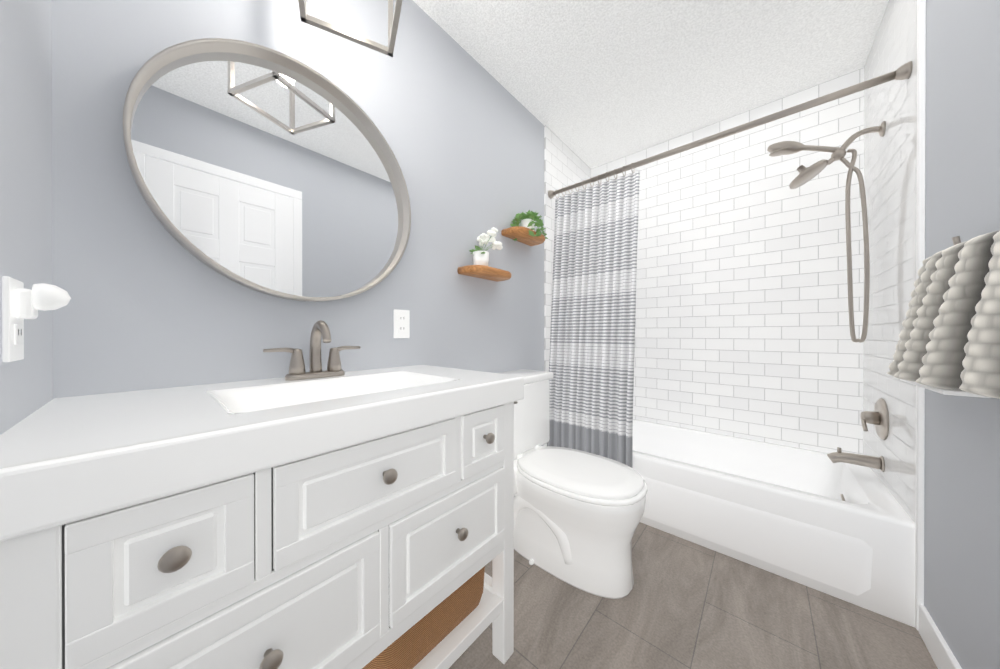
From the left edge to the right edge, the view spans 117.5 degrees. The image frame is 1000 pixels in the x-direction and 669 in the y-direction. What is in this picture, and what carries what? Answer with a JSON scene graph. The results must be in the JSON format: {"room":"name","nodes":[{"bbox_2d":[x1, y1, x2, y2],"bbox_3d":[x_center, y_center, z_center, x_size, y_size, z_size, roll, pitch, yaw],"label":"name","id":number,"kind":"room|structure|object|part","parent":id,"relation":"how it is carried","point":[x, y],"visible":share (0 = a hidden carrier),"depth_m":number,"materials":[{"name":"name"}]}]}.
{"room":"bathroom","nodes":[
{"label":"bathroom","id":0,"kind":"room"},
{"bbox_2d":[0,0,52,434],"bbox_3d":[-0.389,-0.200,0.094,1.547,2.440,0.100,0,0,41],"label":"wall","id":1,"kind":"structure","parent":0,"point":[26,386],"depth_m":0.51,"materials":[{"name":"grey paint"}]},
{"bbox_2d":[2,276,70,361],"bbox_3d":[-0.698,-0.021,0.462,0.074,0.120,0.052,0,0,41],"label":"outlet","id":2,"kind":"object","parent":1,"relation":"attached to","point":[20,303],"visible":1,"depth_m":0.44,"materials":[{"name":"white plastic"}]},
{"bbox_2d":[51,0,543,398],"bbox_3d":[-0.119,-0.204,1.665,0.100,2.440,2.830,0,0,41],"label":"wall","id":3,"kind":"structure","parent":0,"point":[153,303],"depth_m":0.96,"materials":[{"name":"grey paint"}]},
{"bbox_2d":[122,38,410,301],"bbox_3d":[-0.619,-0.472,0.967,0.055,0.730,0.730,0,0,41],"label":"mirror","id":4,"kind":"object","parent":3,"relation":"attached to","point":[263,170],"visible":1,"depth_m":0.90,"materials":[{"name":"silver metal"}]},
{"bbox_2d":[393,309,409,337],"bbox_3d":[-0.405,-0.043,1.252,0.008,0.117,0.072,0,0,41],"label":"outlet","id":5,"kind":"object","parent":3,"relation":"attached to","point":[401,318],"visible":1,"depth_m":1.25,"materials":[{"name":"white plastic"}]},
{"bbox_2d":[458,227,510,281],"bbox_3d":[-0.060,-0.419,1.554,0.136,0.244,0.300,0,0,41],"label":"shelf","id":6,"kind":"object","parent":3,"relation":"attached to","point":[480,268],"visible":1,"depth_m":1.50,"materials":[{"name":"brown wood"}]},
{"bbox_2d":[470,227,502,265],"bbox_3d":[-0.071,-0.435,1.545,0.131,0.212,0.196,0,0,41],"label":"pot","id":7,"kind":"object","parent":6,"relation":"on","point":[480,258],"depth_m":1.52,"materials":[{"name":"white ceramic"}]},
{"bbox_2d":[501,210,547,245],"bbox_3d":[0.176,-0.635,1.790,0.199,0.178,0.306,0,0,41],"label":"shelf","id":8,"kind":"object","parent":3,"relation":"attached to","point":[525,233],"visible":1,"depth_m":1.75,"materials":[{"name":"brown wood"}]},
{"bbox_2d":[510,210,547,240],"bbox_3d":[0.180,-0.635,1.795,0.199,0.178,0.293,0,0,41],"label":"pot","id":9,"kind":"object","parent":8,"relation":"on","point":[525,232],"depth_m":1.75,"materials":[{"name":"white ceramic"}]},
{"bbox_2d":[544,125,590,371],"bbox_3d":[0.541,-0.373,2.342,0.012,2.105,0.718,0,0,41],"label":"wall tile","id":10,"kind":"structure","parent":3,"relation":"attached to","point":[565,165],"depth_m":2.12,"materials":[{"name":"white tile"}]},
{"bbox_2d":[413,0,888,167],"bbox_3d":[0.504,-1.453,1.123,1.747,0.060,2.830,0,0,41],"label":"ceiling","id":11,"kind":"structure","parent":0,"point":[592,83],"depth_m":1.54,"materials":[{"name":"white paint"}]},
{"bbox_2d":[298,0,402,56],"bbox_3d":[-0.393,-1.150,0.796,0.244,0.545,0.244,0,0,-27],"label":"pendant light","id":12,"kind":"object","parent":11,"relation":"hanging from","point":[393,21],"visible":1,"depth_m":0.89,"materials":[{"name":"silver metal"}]},
{"bbox_2d":[449,522,937,668],"bbox_3d":[0.504,1.047,1.129,1.747,0.060,2.830,0,0,41],"label":"floor","id":13,"kind":"structure","parent":0,"point":[684,604],"depth_m":1.06,"materials":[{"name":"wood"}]},
{"bbox_2d":[0,365,523,668],"bbox_3d":[-0.428,0.576,0.803,0.561,0.884,0.915,0,0,41],"label":"bathroom vanity","id":14,"kind":"object","parent":13,"relation":"on","point":[360,519],"visible":1,"depth_m":0.49,"materials":[{"name":"white paint"}]},
{"bbox_2d":[263,320,360,379],"bbox_3d":[-0.547,0.045,0.925,0.124,0.176,0.268,0,0,41],"label":"faucet","id":15,"kind":"object","parent":14,"relation":"on","point":[319,331],"visible":1,"depth_m":0.94,"materials":[{"name":"silver metal"}]},
{"bbox_2d":[362,566,484,668],"bbox_3d":[-0.269,0.743,0.905,0.341,0.143,0.404,0,0,41],"label":"basket","id":16,"kind":"object","parent":14,"relation":"on","point":[412,647],"visible":0.12,"depth_m":0.77,"materials":[{"name":"brown wicker"}]},
{"bbox_2d":[500,369,647,598],"bbox_3d":[0.264,0.614,1.422,0.778,0.804,0.515,0,0,41],"label":"toilet","id":17,"kind":"object","parent":13,"relation":"on","point":[578,514],"visible":0.73,"depth_m":1.25,"materials":[{"name":"white ceramic"}]},
{"bbox_2d":[543,419,914,626],"bbox_3d":[1.110,0.838,1.829,1.545,0.355,0.753,0,0,41],"label":"bathtub","id":18,"kind":"object","parent":13,"relation":"on","point":[820,521],"visible":0.71,"depth_m":1.34,"materials":[{"name":"white ceramic"}]},
{"bbox_2d":[924,0,999,668],"bbox_3d":[1.127,-0.202,0.588,0.100,2.440,2.830,0,0,41],"label":"wall","id":19,"kind":"structure","parent":0,"point":[962,494],"depth_m":0.84,"materials":[{"name":"grey paint"}]},
{"bbox_2d":[863,0,916,522],"bbox_3d":[1.692,-0.371,1.326,0.012,2.105,0.748,0,0,41],"label":"wall tile","id":20,"kind":"structure","parent":19,"relation":"attached to","point":[890,170],"depth_m":1.26,"materials":[{"name":"white tile"}]},
{"bbox_2d":[547,61,912,467],"bbox_3d":[0.889,-0.123,1.571,1.523,1.748,0.160,0,0,41],"label":"shower curtain","id":21,"kind":"object","parent":20,"relation":"attached to","point":[592,342],"visible":0.92,"depth_m":1.81,"materials":[{"name":"fabric"}]},
{"bbox_2d":[547,171,639,467],"bbox_3d":[0.547,-0.090,1.858,0.546,1.680,0.146,0,0,41],"label":"shower curtain","id":22,"kind":"object","parent":21,"relation":"hanging from","point":[592,333],"depth_m":1.82,"materials":[{"name":"fabric"}]},
{"bbox_3d":[0.923,-0.963,1.609,1.523,0.068,0.056,0,0,41],"label":"curtain rod","id":23,"kind":"part","parent":21,"relation":"part of","materials":[{"name":"silver metal"}]},
{"bbox_2d":[767,121,885,342],"bbox_3d":[1.558,-0.479,1.477,0.389,1.032,0.158,0,0,41],"label":"shower head","id":24,"kind":"object","parent":20,"relation":"attached to","point":[805,175],"visible":0.98,"depth_m":1.41},
{"bbox_2d":[827,447,884,471],"bbox_3d":[1.640,0.575,1.408,0.171,0.078,0.068,0,0,41],"label":"tub spout","id":25,"kind":"object","parent":20,"relation":"attached to","point":[839,455],"visible":1,"depth_m":1.39,"materials":[{"name":"silver metal"}]},
{"bbox_2d":[860,398,888,439],"bbox_3d":[1.679,0.377,1.374,0.069,0.184,0.184,0,0,41],"label":"tub valve","id":26,"kind":"object","parent":20,"relation":"attached to","point":[878,417],"visible":1,"depth_m":1.34,"materials":[{"name":"silver metal"}]},
{"bbox_2d":[915,0,925,630],"bbox_3d":[1.442,-0.203,1.041,0.016,2.440,0.018,0,0,41],"label":"trim","id":27,"kind":"structure","parent":19,"relation":"attached to","point":[920,258],"depth_m":1.03,"materials":[{"name":"white paint"}]},
{"bbox_2d":[919,604,961,668],"bbox_3d":[1.149,0.968,0.703,0.014,0.100,0.870,0,0,41],"label":"baseboard","id":28,"kind":"structure","parent":19,"relation":"attached to","point":[940,652],"depth_m":0.94,"materials":[{"name":"white paint"}]},
{"bbox_2d":[886,230,999,398],"bbox_3d":[1.186,-0.055,0.835,0.134,0.386,0.560,0,0,41],"label":"towel","id":29,"kind":"object","parent":19,"relation":"attached to","point":[949,336],"visible":1,"depth_m":0.72,"materials":[{"name":"grey fabric"}]},
{"bbox_2d":[900,379,990,397],"bbox_3d":[1.262,0.148,0.875,0.070,0.012,0.320,0,0,41],"label":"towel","id":30,"kind":"object","parent":19,"relation":"attached to","point":[948,391],"visible":0.4,"depth_m":0.77,"materials":[{"name":"white paint"}]},
{"bbox_3d":[1.397,-0.205,2.159,1.547,2.440,0.100,0,0,41],"label":"wall","id":31,"kind":"structure","parent":0,"visible":0},
{"bbox_2d":[591,66,863,454],"bbox_3d":[1.361,-0.373,2.116,1.547,2.105,0.012,0,0,41],"label":"wall tile","id":32,"kind":"structure","parent":31,"relation":"attached to","point":[742,328],"depth_m":1.90,"materials":[{"name":"white tile"}]}
]}

